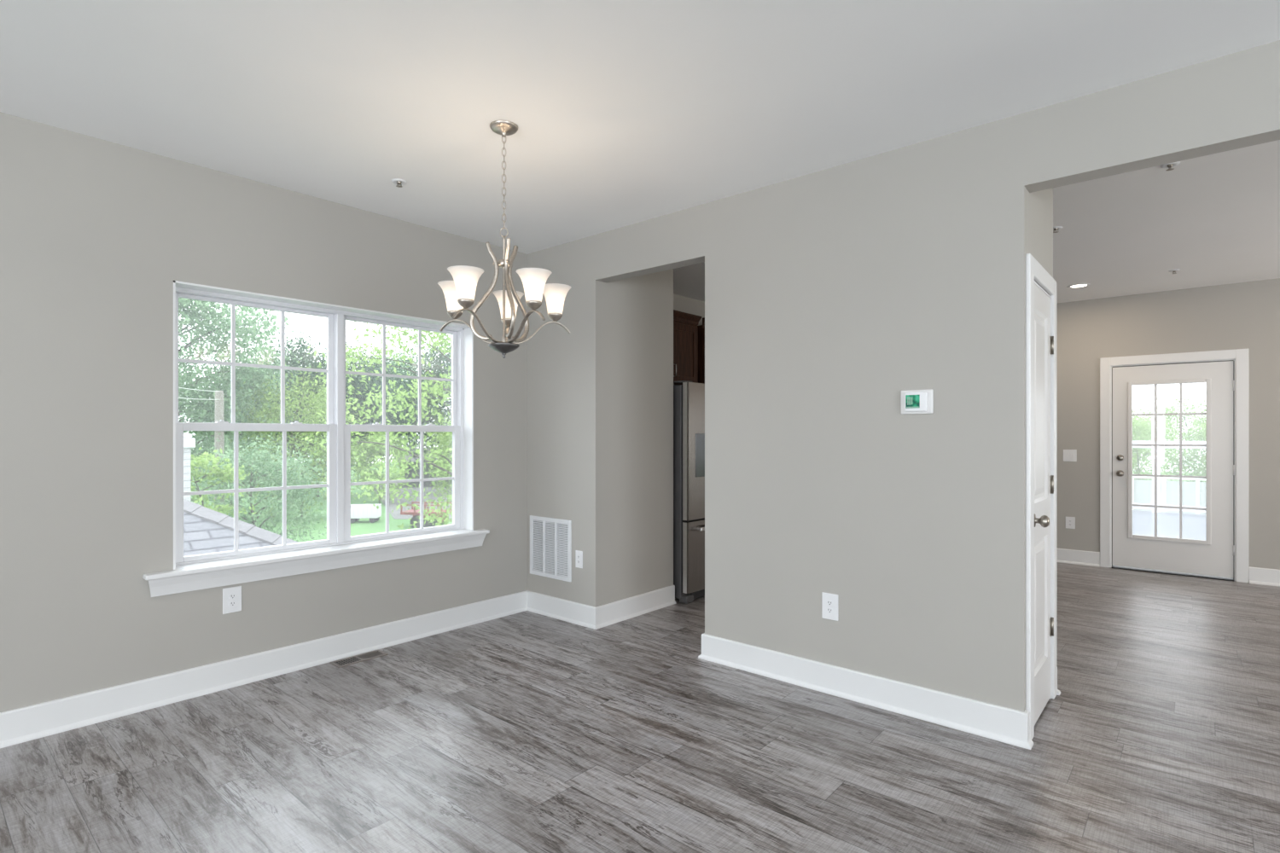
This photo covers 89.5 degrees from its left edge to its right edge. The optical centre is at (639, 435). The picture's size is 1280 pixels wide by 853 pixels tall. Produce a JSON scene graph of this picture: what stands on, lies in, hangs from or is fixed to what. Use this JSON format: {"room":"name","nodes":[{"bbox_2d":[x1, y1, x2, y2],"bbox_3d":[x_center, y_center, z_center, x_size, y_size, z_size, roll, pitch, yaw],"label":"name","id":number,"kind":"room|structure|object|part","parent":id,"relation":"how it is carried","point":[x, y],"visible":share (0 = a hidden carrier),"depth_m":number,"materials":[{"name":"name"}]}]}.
{"room":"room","nodes":[
{"label":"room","id":0,"kind":"room"},
{"bbox_2d":[0,111,704,712],"bbox_3d":[-1.708,-0.026,4.167,0.200,2.740,12.476,0,0,41],"label":"wall","id":1,"kind":"structure","parent":0,"point":[96,235],"depth_m":3.17,"materials":[{"name":"beige paint"}]},
{"bbox_2d":[222,586,241,614],"bbox_3d":[-2.182,0.883,3.459,0.010,0.136,0.089,0,0,41],"label":"wall outlet","id":2,"kind":"object","parent":1,"relation":"attached to","point":[231,596],"visible":1,"depth_m":3.46,"materials":[{"name":"white plastic"}]},
{"bbox_2d":[228,600,236,606],"bbox_3d":[-2.179,0.902,3.457,0.003,0.027,0.034,0,0,41],"label":"receptacle","id":3,"kind":"object","parent":2,"relation":"attached to","point":[231,603],"depth_m":3.46,"materials":[{"name":"white plastic"}]},
{"bbox_2d":[228,593,236,599],"bbox_3d":[-2.179,0.864,3.457,0.003,0.027,0.034,0,0,41],"label":"receptacle","id":4,"kind":"object","parent":2,"relation":"attached to","point":[230,596],"depth_m":3.46,"materials":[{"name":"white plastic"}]},
{"bbox_2d":[142,280,489,597],"bbox_3d":[-1.832,0.009,3.970,0.262,1.580,2.008,0,0,41],"label":"window","id":5,"kind":"structure","parent":1,"relation":"in","point":[340,549],"depth_m":3.97,"materials":[{"name":"white paint"}]},
{"bbox_3d":[-2.194,-0.389,3.717,0.028,0.724,0.842,0,0,41],"label":"sash","id":6,"kind":"part","parent":5,"relation":"part of","materials":[{"name":"white plastic"}]},
{"bbox_3d":[-2.167,0.301,3.694,0.036,0.736,0.842,0,0,41],"label":"sash","id":7,"kind":"part","parent":5,"relation":"part of","materials":[{"name":"white plastic"}]},
{"bbox_3d":[-1.802,0.694,3.944,0.182,0.026,2.008,0,0,41],"label":"sill","id":8,"kind":"part","parent":5,"relation":"part of","materials":[{"name":"white paint"}]},
{"bbox_3d":[-1.615,-0.389,4.388,0.028,0.724,0.842,0,0,41],"label":"sash","id":9,"kind":"part","parent":5,"relation":"part of","materials":[{"name":"white plastic"}]},
{"bbox_3d":[-1.588,0.301,4.364,0.036,0.736,0.842,0,0,41],"label":"sash","id":10,"kind":"part","parent":5,"relation":"part of","materials":[{"name":"white plastic"}]},
{"bbox_2d":[0,585,675,748],"bbox_3d":[-2.646,1.272,2.341,0.774,0.145,8.087,0,0,41],"label":"baseboard","id":11,"kind":"structure","parent":1,"relation":"attached to","point":[26,724],"depth_m":3.64,"materials":[{"name":"white paint"}]},
{"bbox_2d":[673,309,701,385],"bbox_3d":[0.160,-0.798,5.909,0.351,0.655,0.905,0,0,41],"label":"upper cabinet","id":12,"kind":"object","parent":1,"relation":"attached to","point":[685,329],"visible":0.27,"depth_m":6.01,"materials":[{"name":"brown wood"}]},
{"bbox_3d":[0.398,-0.754,5.993,0.011,0.419,0.308,0,0,41],"label":"door panel","id":13,"kind":"part","parent":12,"relation":"part of","materials":[{"name":"brown wood"}]},
{"bbox_3d":[0.272,-1.089,5.813,0.055,0.075,0.905,0,0,41],"label":"crown moulding","id":14,"kind":"part","parent":12,"relation":"part of","materials":[{"name":"brown wood"}]},
{"bbox_2d":[697,317,704,383],"bbox_3d":[0.732,-0.591,6.558,0.371,1.070,0.715,0,0,41],"label":"upper cabinet","id":15,"kind":"object","parent":1,"relation":"attached to","point":[701,328],"visible":0.02,"depth_m":6.21,"materials":[{"name":"brown wood"}]},
{"bbox_3d":[0.723,-0.547,6.332,0.020,0.958,0.348,0,0,41],"label":"door","id":16,"kind":"part","parent":15,"relation":"part of","materials":[{"name":"brown wood"}]},
{"bbox_3d":[0.852,-1.089,6.454,0.055,0.075,0.715,0,0,41],"label":"crown moulding","id":17,"kind":"part","parent":15,"relation":"part of","materials":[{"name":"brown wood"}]},
{"bbox_2d":[0,562,1279,852],"bbox_3d":[1.527,1.404,1.322,8.816,0.120,12.396,0,0,41],"label":"floor","id":18,"kind":"structure","parent":0,"point":[526,731],"depth_m":2.68,"materials":[{"name":"grey laminate"}]},
{"bbox_2d":[329,650,387,668],"bbox_3d":[-1.687,1.342,3.881,0.122,0.006,0.300,0,0,41],"label":"floor vent","id":19,"kind":"object","parent":18,"relation":"in","point":[357,659],"visible":1,"depth_m":3.88,"materials":[{"name":"metal"}]},
{"bbox_2d":[673,380,704,604],"bbox_3d":[0.397,0.455,5.699,0.873,1.778,0.912,0,0,41],"label":"refrigerator","id":20,"kind":"object","parent":18,"relation":"on","point":[689,398],"visible":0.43,"depth_m":5.18,"materials":[{"name":"grey metal"}]},
{"bbox_3d":[0.356,0.977,5.134,0.038,0.561,0.002,0,0,41],"label":"edge trim","id":21,"kind":"part","parent":20,"relation":"part of","materials":[{"name":"silver metal"}]},
{"bbox_3d":[0.356,0.129,5.134,0.038,1.096,0.002,0,0,41],"label":"edge trim","id":22,"kind":"part","parent":20,"relation":"part of","materials":[{"name":"silver metal"}]},
{"bbox_3d":[0.657,0.977,5.475,0.051,0.565,0.908,0,0,41],"label":"freezer drawer","id":23,"kind":"part","parent":20,"relation":"part of","materials":[{"name":"silver metal"}]},
{"bbox_3d":[0.507,0.129,5.302,0.051,1.100,0.451,0,0,41],"label":"door","id":24,"kind":"part","parent":20,"relation":"part of","materials":[{"name":"silver metal"}]},
{"bbox_3d":[0.699,0.754,5.439,0.064,0.030,0.712,0,0,41],"label":"handle","id":25,"kind":"part","parent":20,"relation":"part of","materials":[{"name":"silver metal"}]},
{"bbox_2d":[0,0,1279,303],"bbox_3d":[1.553,-1.471,1.352,8.816,0.150,12.476,0,0,41],"label":"ceiling","id":26,"kind":"structure","parent":0,"point":[625,113],"depth_m":2.65,"materials":[{"name":"paint"}]},
{"bbox_2d":[391,178,407,187],"bbox_3d":[-1.325,-1.381,3.556,0.082,0.031,0.082,0,0,41],"label":"sprinkler","id":27,"kind":"object","parent":26,"relation":"attached to","point":[399,183],"visible":1,"depth_m":3.55,"materials":[{"name":"white metal"}]},
{"bbox_2d":[437,120,570,358],"bbox_3d":[-0.609,-0.872,2.909,0.599,1.048,0.606,0,0,41],"label":"chandelier","id":28,"kind":"object","parent":26,"relation":"hanging from","point":[459,293],"visible":1,"depth_m":2.91,"materials":[{"name":"silver metal"}]},
{"bbox_3d":[-0.851,-0.628,2.971,0.152,0.132,0.152,0,0,41],"label":"lamp shade","id":29,"kind":"part","parent":28,"relation":"part of","materials":[{"name":"white glass"}]},
{"bbox_3d":[-0.732,-0.628,2.715,0.152,0.132,0.152,0,0,41],"label":"lamp shade","id":30,"kind":"part","parent":28,"relation":"part of","materials":[{"name":"white glass"}]},
{"bbox_3d":[-0.780,-0.473,2.957,0.295,0.118,0.017,0,0,11],"label":"light arm","id":31,"kind":"part","parent":28,"relation":"part of","materials":[{"name":"silver metal"}]},
{"bbox_3d":[-0.697,-0.473,2.779,0.017,0.118,0.295,0,0,29],"label":"light arm","id":32,"kind":"part","parent":28,"relation":"part of","materials":[{"name":"silver metal"}]},
{"bbox_3d":[-0.706,-0.652,2.928,0.130,0.444,0.016,0,0,2],"label":"scroll arm","id":33,"kind":"part","parent":28,"relation":"part of","materials":[{"name":"silver metal"}]},
{"bbox_3d":[-0.615,-0.654,2.925,0.018,0.492,0.018,0,0,41],"label":"stem","id":34,"kind":"part","parent":28,"relation":"part of","materials":[{"name":"silver metal"}]},
{"bbox_3d":[-0.615,-0.391,2.925,0.140,0.043,0.140,0,0,41],"label":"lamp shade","id":35,"kind":"part","parent":28,"relation":"part of","materials":[{"name":"grey metal"}]},
{"bbox_3d":[-0.636,-0.473,3.091,0.017,0.118,0.295,0,0,-7],"label":"light arm","id":36,"kind":"part","parent":28,"relation":"part of","materials":[{"name":"silver metal"}]},
{"bbox_3d":[-0.645,-0.628,3.163,0.152,0.132,0.152,0,0,41],"label":"lamp shade","id":37,"kind":"part","parent":28,"relation":"part of","materials":[{"name":"white glass"}]},
{"bbox_3d":[-0.574,-0.652,2.844,0.016,0.444,0.130,0,0,-27],"label":"scroll arm","id":38,"kind":"part","parent":28,"relation":"part of","materials":[{"name":"silver metal"}]},
{"bbox_3d":[-0.565,-0.652,3.000,0.016,0.444,0.130,0,0,34],"label":"scroll arm","id":39,"kind":"part","parent":28,"relation":"part of","materials":[{"name":"silver metal"}]},
{"bbox_3d":[-0.501,-0.473,2.803,0.295,0.118,0.049,0,0,41],"label":"light arm","id":40,"kind":"part","parent":28,"relation":"part of","materials":[{"name":"silver metal"}]},
{"bbox_3d":[-0.452,-0.628,2.749,0.152,0.132,0.152,0,0,41],"label":"lamp shade","id":41,"kind":"part","parent":28,"relation":"part of","materials":[{"name":"white glass"}]},
{"bbox_3d":[-0.464,-0.473,2.995,0.295,0.118,0.017,0,0,-25],"label":"light arm","id":42,"kind":"part","parent":28,"relation":"part of","materials":[{"name":"silver metal"}]},
{"bbox_3d":[-0.398,-0.628,3.026,0.152,0.132,0.152,0,0,41],"label":"lamp shade","id":43,"kind":"part","parent":28,"relation":"part of","materials":[{"name":"white glass"}]},
{"bbox_2d":[1053,226,1062,232],"bbox_3d":[2.803,-1.381,4.357,0.082,0.031,0.082,0,0,-39],"label":"sprinkler","id":44,"kind":"object","parent":26,"relation":"attached to","point":[1056,228],"visible":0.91,"depth_m":4.34,"materials":[{"name":"silver metal"}]},
{"bbox_2d":[1067,283,1090,288],"bbox_3d":[4.097,-1.393,6.034,0.184,0.007,0.184,0,0,41],"label":"recessed light","id":45,"kind":"object","parent":26,"relation":"in","point":[1080,285],"visible":1,"depth_m":6.03,"materials":[{"name":"white plastic"}]},
{"bbox_2d":[1160,161,1180,170],"bbox_3d":[2.732,-1.381,3.331,0.082,0.031,0.082,0,0,21],"label":"sprinkler","id":46,"kind":"object","parent":26,"relation":"attached to","point":[1169,165],"visible":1,"depth_m":3.32,"materials":[{"name":"silver metal"}]},
{"bbox_2d":[1168,268,1180,273],"bbox_3d":[4.526,-1.381,5.473,0.082,0.031,0.082,0,0,-9],"label":"sprinkler","id":47,"kind":"object","parent":26,"relation":"attached to","point":[1177,270],"visible":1,"depth_m":5.46,"materials":[{"name":"silver metal"}]},
{"bbox_2d":[527,40,1279,711],"bbox_3d":[2.604,-0.026,2.570,8.416,2.740,0.881,0,0,41],"label":"wall","id":48,"kind":"structure","parent":0,"point":[833,293],"depth_m":3.30,"materials":[{"name":"beige paint"}]},
{"bbox_2d":[529,515,571,582],"bbox_3d":[-0.669,0.839,4.805,0.456,0.445,0.013,0,0,41],"label":"air vent","id":49,"kind":"object","parent":48,"relation":"in","point":[550,538],"visible":1,"depth_m":4.80,"materials":[{"name":"white metal"}]},
{"bbox_2d":[575,550,582,568],"bbox_3d":[-0.435,0.886,4.605,0.071,0.122,0.010,0,0,41],"label":"wall outlet","id":50,"kind":"object","parent":48,"relation":"attached to","point":[578,555],"visible":1,"depth_m":4.60,"materials":[{"name":"white plastic"}]},
{"bbox_2d":[821,592,838,621],"bbox_3d":[0.992,0.896,3.373,0.089,0.136,0.010,0,0,41],"label":"wall outlet","id":51,"kind":"object","parent":48,"relation":"attached to","point":[829,602],"visible":1,"depth_m":3.37,"materials":[{"name":"white plastic"}]},
{"bbox_2d":[826,607,832,613],"bbox_3d":[0.990,0.915,3.371,0.034,0.027,0.003,0,0,41],"label":"receptacle","id":52,"kind":"object","parent":51,"relation":"attached to","point":[829,610],"depth_m":3.37,"materials":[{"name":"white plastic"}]},
{"bbox_2d":[826,600,832,605],"bbox_3d":[0.990,0.876,3.371,0.034,0.027,0.003,0,0,41],"label":"receptacle","id":53,"kind":"object","parent":51,"relation":"attached to","point":[829,602],"depth_m":3.37,"materials":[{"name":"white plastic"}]},
{"bbox_2d":[698,633,1033,750],"bbox_3d":[1.055,1.272,3.380,1.741,0.145,0.144,0,0,41],"label":"baseboard","id":54,"kind":"structure","parent":48,"relation":"attached to","point":[984,719],"depth_m":3.19,"materials":[{"name":"white paint"}]},
{"bbox_2d":[900,389,933,414],"bbox_3d":[1.317,-0.158,3.080,0.150,0.116,0.030,0,0,41],"label":"thermostat","id":55,"kind":"object","parent":48,"relation":"attached to","point":[912,402],"visible":1,"depth_m":3.07,"materials":[{"name":"white plastic"}]},
{"bbox_2d":[1025,253,1056,739],"bbox_3d":[1.901,0.276,3.099,0.165,2.137,0.696,0,0,41],"label":"door","id":56,"kind":"structure","parent":48,"relation":"in","point":[1040,305],"depth_m":3.06,"materials":[{"name":"white paint"}]},
{"bbox_3d":[1.913,0.801,3.092,0.012,0.615,0.342,0,0,41],"label":"raised panel","id":57,"kind":"part","parent":56,"relation":"part of","materials":[{"name":"white paint"}]},
{"bbox_3d":[1.913,-0.136,3.092,0.012,0.900,0.342,0,0,41],"label":"raised panel","id":58,"kind":"part","parent":56,"relation":"part of","materials":[{"name":"white paint"}]},
{"bbox_3d":[1.815,0.389,2.922,0.062,0.062,0.062,0,0,41],"label":"knob","id":59,"kind":"part","parent":56,"relation":"part of","materials":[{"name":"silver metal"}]},
{"bbox_3d":[1.879,0.318,3.122,0.102,2.052,0.542,0,0,41],"label":"frame","id":60,"kind":"part","parent":56,"relation":"part of","materials":[{"name":"white paint"}]},
{"bbox_2d":[1029,187,1053,293],"bbox_3d":[1.666,-0.026,3.360,0.731,2.740,0.625,0,0,41],"label":"wall","id":61,"kind":"structure","parent":0,"point":[1040,202],"depth_m":3.13,"materials":[{"name":"beige paint"}]},
{"bbox_2d":[1056,666,1060,695],"bbox_3d":[1.889,1.272,3.595,0.761,0.145,0.038,0,0,41],"label":"baseboard","id":62,"kind":"structure","parent":61,"relation":"attached to","point":[1058,692],"depth_m":3.35,"materials":[{"name":"white paint"}]},
{"bbox_2d":[1056,278,1279,582],"bbox_3d":[5.620,-0.026,5.910,8.616,2.740,0.140,0,0,41],"label":"wall","id":63,"kind":"structure","parent":0,"point":[1242,315],"depth_m":6.28,"materials":[{"name":"beige paint"}]},
{"bbox_2d":[1063,449,1076,461],"bbox_3d":[4.505,0.215,6.774,0.120,0.124,0.012,0,0,41],"label":"light switch","id":64,"kind":"object","parent":63,"relation":"attached to","point":[1068,455],"visible":1,"depth_m":6.77,"materials":[{"name":"white plastic"}]},
{"bbox_2d":[1065,517,1075,529],"bbox_3d":[4.508,0.920,6.772,0.082,0.125,0.010,0,0,41],"label":"wall outlet","id":65,"kind":"object","parent":63,"relation":"attached to","point":[1070,521],"visible":1,"depth_m":6.77,"materials":[{"name":"white plastic"}]},
{"bbox_2d":[1056,547,1099,566],"bbox_3d":[3.499,1.272,7.631,3.158,0.145,0.034,0,0,41],"label":"baseboard","id":66,"kind":"structure","parent":63,"relation":"attached to","point":[1063,555],"depth_m":6.71,"materials":[{"name":"white paint"}]},
{"bbox_2d":[1099,349,1248,582],"bbox_3d":[5.148,0.279,6.274,1.106,2.131,0.186,0,0,41],"label":"door","id":67,"kind":"structure","parent":63,"relation":"in","point":[1224,555],"depth_m":6.19,"materials":[{"name":"white paint"}]},
{"bbox_3d":[4.813,0.386,6.481,0.064,0.064,0.062,0,0,41],"label":"knob","id":68,"kind":"part","parent":67,"relation":"part of","materials":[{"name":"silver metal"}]},
{"bbox_3d":[5.116,0.249,6.259,0.626,1.560,0.022,0,0,41],"label":"glass frame","id":69,"kind":"part","parent":67,"relation":"part of","materials":[{"name":"white paint"}]},
{"bbox_2d":[1249,566,1279,587],"bbox_3d":[7.105,1.272,4.518,4.147,0.145,0.034,0,0,41],"label":"baseboard","id":70,"kind":"structure","parent":63,"relation":"attached to","point":[1257,575],"depth_m":5.80,"materials":[{"name":"white paint"}]},
{"label":"outside","id":71,"kind":"structure","parent":0,"visible":0},
{"bbox_2d":[190,462,1204,542],"bbox_3d":[8.248,4.194,32.511,150.000,0.300,120.000,0,0,41],"label":"lawn","id":72,"kind":"structure","parent":71,"point":[363,526],"depth_m":30.47,"materials":[{"name":"green plant"}]},
{"bbox_2d":[214,390,224,509],"bbox_3d":[-14.974,1.229,23.000,0.320,5.630,0.320,0,0,41],"label":"utility pole","id":73,"kind":"object","parent":72,"relation":"on","point":[219,394],"visible":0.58,"depth_m":22.89,"materials":[{"name":"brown wood"}]},
{"bbox_2d":[178,387,217,391],"bbox_3d":[-16.139,-1.772,22.400,2.712,0.491,0.023,0,0,-17],"label":"overhead wire","id":74,"kind":"object","parent":73,"relation":"attached to","point":[178,387],"visible":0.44,"depth_m":22.61,"materials":[{"name":"metal"}]},
{"bbox_2d":[178,397,219,400],"bbox_3d":[-16.139,-1.404,22.400,2.711,0.328,0.023,0,0,-17],"label":"overhead wire","id":75,"kind":"object","parent":73,"relation":"attached to","point":[178,398],"visible":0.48,"depth_m":22.65,"materials":[{"name":"metal"}]},
{"bbox_2d":[190,447,255,517],"bbox_3d":[-10.957,2.222,15.865,2.522,3.847,2.519,0,0,41],"label":"young tree","id":76,"kind":"object","parent":72,"relation":"on","point":[224,474],"visible":0.37,"depth_m":16.07,"materials":[{"name":"green plant"}]},
{"bbox_2d":[186,431,282,511],"bbox_3d":[-21.848,1.871,34.097,5.948,5.316,5.633,0,0,31],"label":"rounded bush","id":77,"kind":"object","parent":72,"relation":"on","point":[243,446],"visible":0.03,"depth_m":33.72,"materials":[{"name":"yellow-green leaves"},{"name":"bark"}]},
{"bbox_2d":[183,434,298,556],"bbox_3d":[-7.190,1.604,4.717,7.094,4.880,7.890,0,0,41],"label":"neighbouring house","id":78,"kind":"structure","parent":72,"relation":"on","point":[206,531],"depth_m":5.08,"materials":[{"name":"grey"}]},
{"bbox_2d":[179,360,309,460],"bbox_3d":[-33.956,-1.311,56.014,11.094,10.947,10.314,0,0,18],"label":"shade tree","id":79,"kind":"object","parent":72,"relation":"on","point":[222,360],"visible":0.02,"depth_m":54.40,"materials":[{"name":"green plant"}]},
{"bbox_2d":[178,297,311,487],"bbox_3d":[-21.213,-2.610,28.961,10.424,13.517,11.039,0,0,-3],"label":"leafy tree","id":80,"kind":"object","parent":72,"relation":"on","point":[189,308],"visible":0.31,"depth_m":28.90,"materials":[{"name":"green plant"}]},
{"bbox_2d":[190,432,326,541],"bbox_3d":[-12.708,2.154,21.698,4.898,4.623,5.172,0,0,1],"label":"rounded bush","id":81,"kind":"object","parent":72,"relation":"on","point":[261,473],"visible":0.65,"depth_m":21.12,"materials":[{"name":"green plant"}]},
{"bbox_2d":[257,343,318,450],"bbox_3d":[-37.723,-2.610,68.032,11.181,13.517,11.587,0,0,-34],"label":"leafy tree","id":82,"kind":"object","parent":72,"relation":"on","point":[258,344],"visible":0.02,"depth_m":67.02,"materials":[{"name":"green plant"}]},
{"bbox_2d":[226,360,377,520],"bbox_3d":[-16.481,0.336,31.099,6.744,7.842,6.614,0,0,-40],"label":"tree","id":83,"kind":"object","parent":72,"relation":"on","point":[320,406],"visible":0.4,"depth_m":30.33,"materials":[{"name":"green plant"}]},
{"bbox_2d":[211,331,396,497],"bbox_3d":[-21.138,-1.311,41.773,11.094,10.947,10.314,0,0,-32],"label":"shade tree","id":84,"kind":"object","parent":72,"relation":"on","point":[306,360],"visible":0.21,"depth_m":40.91,"materials":[{"name":"green plant"}]},
{"bbox_2d":[299,348,429,479],"bbox_3d":[-24.555,-1.847,57.313,11.345,12.042,12.203,0,0,18],"label":"shade tree","id":85,"kind":"object","parent":72,"relation":"on","point":[371,357],"visible":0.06,"depth_m":56.14,"materials":[{"name":"green plant"}]},
{"bbox_2d":[350,504,381,523],"bbox_3d":[-12.795,3.614,29.988,1.320,0.860,0.825,0,0,-8],"label":"trailer","id":86,"kind":"object","parent":72,"relation":"on","point":[357,511],"visible":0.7,"depth_m":29.64,"materials":[{"name":"metal"}]},
{"bbox_2d":[293,321,452,529],"bbox_3d":[-3.759,0.240,14.395,6.339,7.820,6.549,0,0,38],"label":"feathery tree","id":87,"kind":"object","parent":72,"relation":"on","point":[436,343],"visible":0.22,"depth_m":13.64,"materials":[{"name":"green plant"}]},
{"bbox_2d":[350,431,414,504],"bbox_3d":[-15.300,1.745,37.868,4.181,4.862,4.101,0,0,20],"label":"rounded bush","id":88,"kind":"object","parent":72,"relation":"on","point":[369,448],"visible":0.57,"depth_m":37.66,"materials":[{"name":"green plant"}]},
{"bbox_2d":[357,340,450,448],"bbox_3d":[-25.823,-3.276,70.067,11.466,14.869,12.143,0,0,-23],"label":"leafy tree","id":89,"kind":"object","parent":72,"relation":"on","point":[398,357],"visible":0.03,"depth_m":69.32,"materials":[{"name":"yellow-green leaves"},{"name":"bark"}]},
{"bbox_2d":[372,341,452,488],"bbox_3d":[-13.055,-1.579,45.985,11.648,11.495,10.830,0,0,18],"label":"shade tree","id":90,"kind":"object","parent":72,"relation":"on","point":[436,366],"visible":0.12,"depth_m":44.29,"materials":[{"name":"green plant"}]},
{"bbox_2d":[400,501,452,529],"bbox_3d":[-8.972,3.531,28.474,2.800,1.034,1.400,0,0,6],"label":"flatbed trailer","id":91,"kind":"object","parent":72,"relation":"on","point":[411,512],"visible":0.42,"depth_m":28.00,"materials":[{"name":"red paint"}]},
{"bbox_3d":[-9.271,3.644,28.505,1.100,0.360,1.000,0,0,6],"label":"axle frame","id":92,"kind":"part","parent":91,"relation":"part of","materials":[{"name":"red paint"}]},
{"bbox_2d":[418,412,452,508],"bbox_3d":[-9.053,1.374,33.979,4.762,5.646,4.855,0,0,30],"label":"rounded bush","id":93,"kind":"object","parent":72,"relation":"on","point":[449,436],"visible":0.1,"depth_m":33.25,"materials":[{"name":"green plant"}]},
{"bbox_2d":[1132,408,1163,471],"bbox_3d":[33.555,0.707,46.127,5.953,7.058,6.069,0,0,-20],"label":"rounded bush","id":94,"kind":"object","parent":72,"relation":"on","point":[1134,409],"visible":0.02,"depth_m":44.25,"materials":[{"name":"green plant"}]},
{"bbox_2d":[1132,402,1192,481],"bbox_3d":[30.735,1.077,40.022,5.291,6.274,5.395,0,0,30],"label":"rounded bush","id":95,"kind":"object","parent":72,"relation":"on","point":[1139,428],"visible":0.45,"depth_m":39.19,"materials":[{"name":"green plant"}]},
{"bbox_2d":[1132,476,1205,514],"bbox_3d":[26.279,2.994,28.861,22.070,2.100,0.140,0,0,41],"label":"privacy fence","id":96,"kind":"object","parent":72,"relation":"on","point":[1193,493],"visible":0.06,"depth_m":30.11,"materials":[{"name":"white plastic"}]},
{"bbox_3d":[23.679,2.994,31.105,0.140,2.100,0.140,0,0,41],"label":"post","id":97,"kind":"part","parent":96,"relation":"part of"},
{"bbox_3d":[24.587,2.994,30.321,0.140,2.100,0.140,0,0,41],"label":"post","id":98,"kind":"part","parent":96,"relation":"part of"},
{"bbox_3d":[26.253,2.004,28.884,22.000,0.120,0.120,0,0,41],"label":"rail","id":99,"kind":"part","parent":96,"relation":"part of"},
{"bbox_3d":[25.496,2.994,29.537,0.140,2.100,0.140,0,0,41],"label":"post","id":100,"kind":"part","parent":96,"relation":"part of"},
{"bbox_2d":[1134,385,1205,482],"bbox_3d":[36.871,0.410,43.793,6.609,7.685,6.482,0,0,30],"label":"rounded bush","id":101,"kind":"object","parent":72,"relation":"on","point":[1172,410],"visible":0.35,"depth_m":43.59,"materials":[{"name":"green plant"}]},
{"bbox_2d":[1169,414,1205,482],"bbox_3d":[36.989,1.077,40.976,5.291,6.274,5.395,0,0,30],"label":"rounded bush","id":102,"kind":"object","parent":72,"relation":"on","point":[1201,434],"visible":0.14,"depth_m":41.40,"materials":[{"name":"green plant"}]},
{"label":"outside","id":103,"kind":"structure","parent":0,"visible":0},
{"bbox_2d":[1132,510,1205,541],"bbox_3d":[7.699,1.434,8.537,8.500,0.140,6.514,0,0,41],"label":"deck","id":104,"kind":"object","parent":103,"point":[1193,525],"depth_m":9.79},
{"bbox_2d":[1132,441,1205,512],"bbox_3d":[9.697,0.734,10.851,8.500,1.260,0.140,0,0,41],"label":"deck railing","id":105,"kind":"object","parent":104,"relation":"on","point":[1159,448],"visible":0.1,"depth_m":11.30,"materials":[{"name":"white wood"}]},
{"bbox_3d":[9.091,0.794,11.374,0.110,1.140,0.110,0,0,41],"label":"post","id":106,"kind":"part","parent":105,"relation":"part of","materials":[{"name":"white wood"}]},
{"bbox_3d":[9.697,0.169,10.851,8.500,0.130,0.140,0,0,41],"label":"rail","id":107,"kind":"part","parent":105,"relation":"part of","materials":[{"name":"white wood"}]},
{"bbox_3d":[9.697,1.269,10.851,8.500,0.090,0.060,0,0,41],"label":"rail","id":108,"kind":"part","parent":105,"relation":"part of","materials":[{"name":"white wood"}]},
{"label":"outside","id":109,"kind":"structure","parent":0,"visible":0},
{"bbox_2d":[371,479,452,519],"bbox_3d":[-13.665,4.088,45.745,9.807,0.112,31.226,0,0,-24],"label":"gravel drive","id":110,"kind":"structure","parent":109,"point":[396,514],"depth_m":39.91,"materials":[{"name":"grey gravel"}]},
{"bbox_2d":[395,448,452,487],"bbox_3d":[-16.824,2.544,52.000,5.400,3.000,3.800,0,0,-20],"label":"garden shed","id":111,"kind":"object","parent":110,"relation":"on","point":[410,475],"visible":0.08,"depth_m":50.26,"materials":[{"name":"grey wood"}]}
]}

